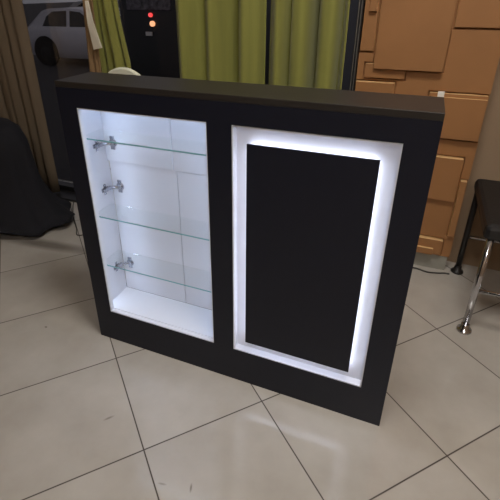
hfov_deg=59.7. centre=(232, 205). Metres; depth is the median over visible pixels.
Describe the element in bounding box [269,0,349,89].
curtain
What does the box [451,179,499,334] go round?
stool
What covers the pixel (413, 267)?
cable
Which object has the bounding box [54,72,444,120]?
countertop
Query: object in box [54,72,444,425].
display counter
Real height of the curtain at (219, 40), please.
2.530 m
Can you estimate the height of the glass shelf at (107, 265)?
0.005 m
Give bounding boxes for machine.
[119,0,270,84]
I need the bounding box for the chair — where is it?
[108,67,139,219]
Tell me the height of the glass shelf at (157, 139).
0.005 m
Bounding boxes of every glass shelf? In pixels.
[87,138,205,155]
[99,216,208,240]
[107,265,210,292]
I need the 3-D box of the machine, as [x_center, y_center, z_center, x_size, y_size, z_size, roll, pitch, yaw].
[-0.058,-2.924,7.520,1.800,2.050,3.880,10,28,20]
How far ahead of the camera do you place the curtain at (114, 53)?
2.24 m
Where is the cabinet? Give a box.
[355,0,499,269]
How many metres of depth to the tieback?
2.15 m
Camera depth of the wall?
1.98 m
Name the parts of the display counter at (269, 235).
rail, door, rail, door, panel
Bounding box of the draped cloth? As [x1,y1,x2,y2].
[0,117,74,236]
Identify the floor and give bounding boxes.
[0,179,499,499]
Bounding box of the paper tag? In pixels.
[437,91,444,96]
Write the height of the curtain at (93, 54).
2.530 m
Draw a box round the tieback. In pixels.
[85,0,101,48]
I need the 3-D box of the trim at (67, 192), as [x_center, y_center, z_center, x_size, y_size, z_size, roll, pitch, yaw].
[-0.698,-1.231,2.194,2.702,2.750,0.170,10,28,20]
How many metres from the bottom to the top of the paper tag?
0.032 m
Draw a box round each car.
[28,7,120,65]
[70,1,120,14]
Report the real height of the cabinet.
2.000 m
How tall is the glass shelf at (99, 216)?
0.005 m
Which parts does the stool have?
leg, leg, seat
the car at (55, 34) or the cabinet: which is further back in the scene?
the car at (55, 34)
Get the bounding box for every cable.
[72,202,82,235]
[413,267,449,274]
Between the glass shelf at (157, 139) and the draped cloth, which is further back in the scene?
the draped cloth
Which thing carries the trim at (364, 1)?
attached to the wall
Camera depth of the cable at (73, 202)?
2.58 m
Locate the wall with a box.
[447,58,499,270]
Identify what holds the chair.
on the floor
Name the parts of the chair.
backrest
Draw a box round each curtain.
[0,0,59,192]
[82,0,110,169]
[93,0,130,72]
[175,0,266,83]
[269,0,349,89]
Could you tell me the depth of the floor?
1.41 m
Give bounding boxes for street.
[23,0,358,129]
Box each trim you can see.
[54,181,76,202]
[349,0,365,90]
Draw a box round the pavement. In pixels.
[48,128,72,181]
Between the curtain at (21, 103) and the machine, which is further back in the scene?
the machine

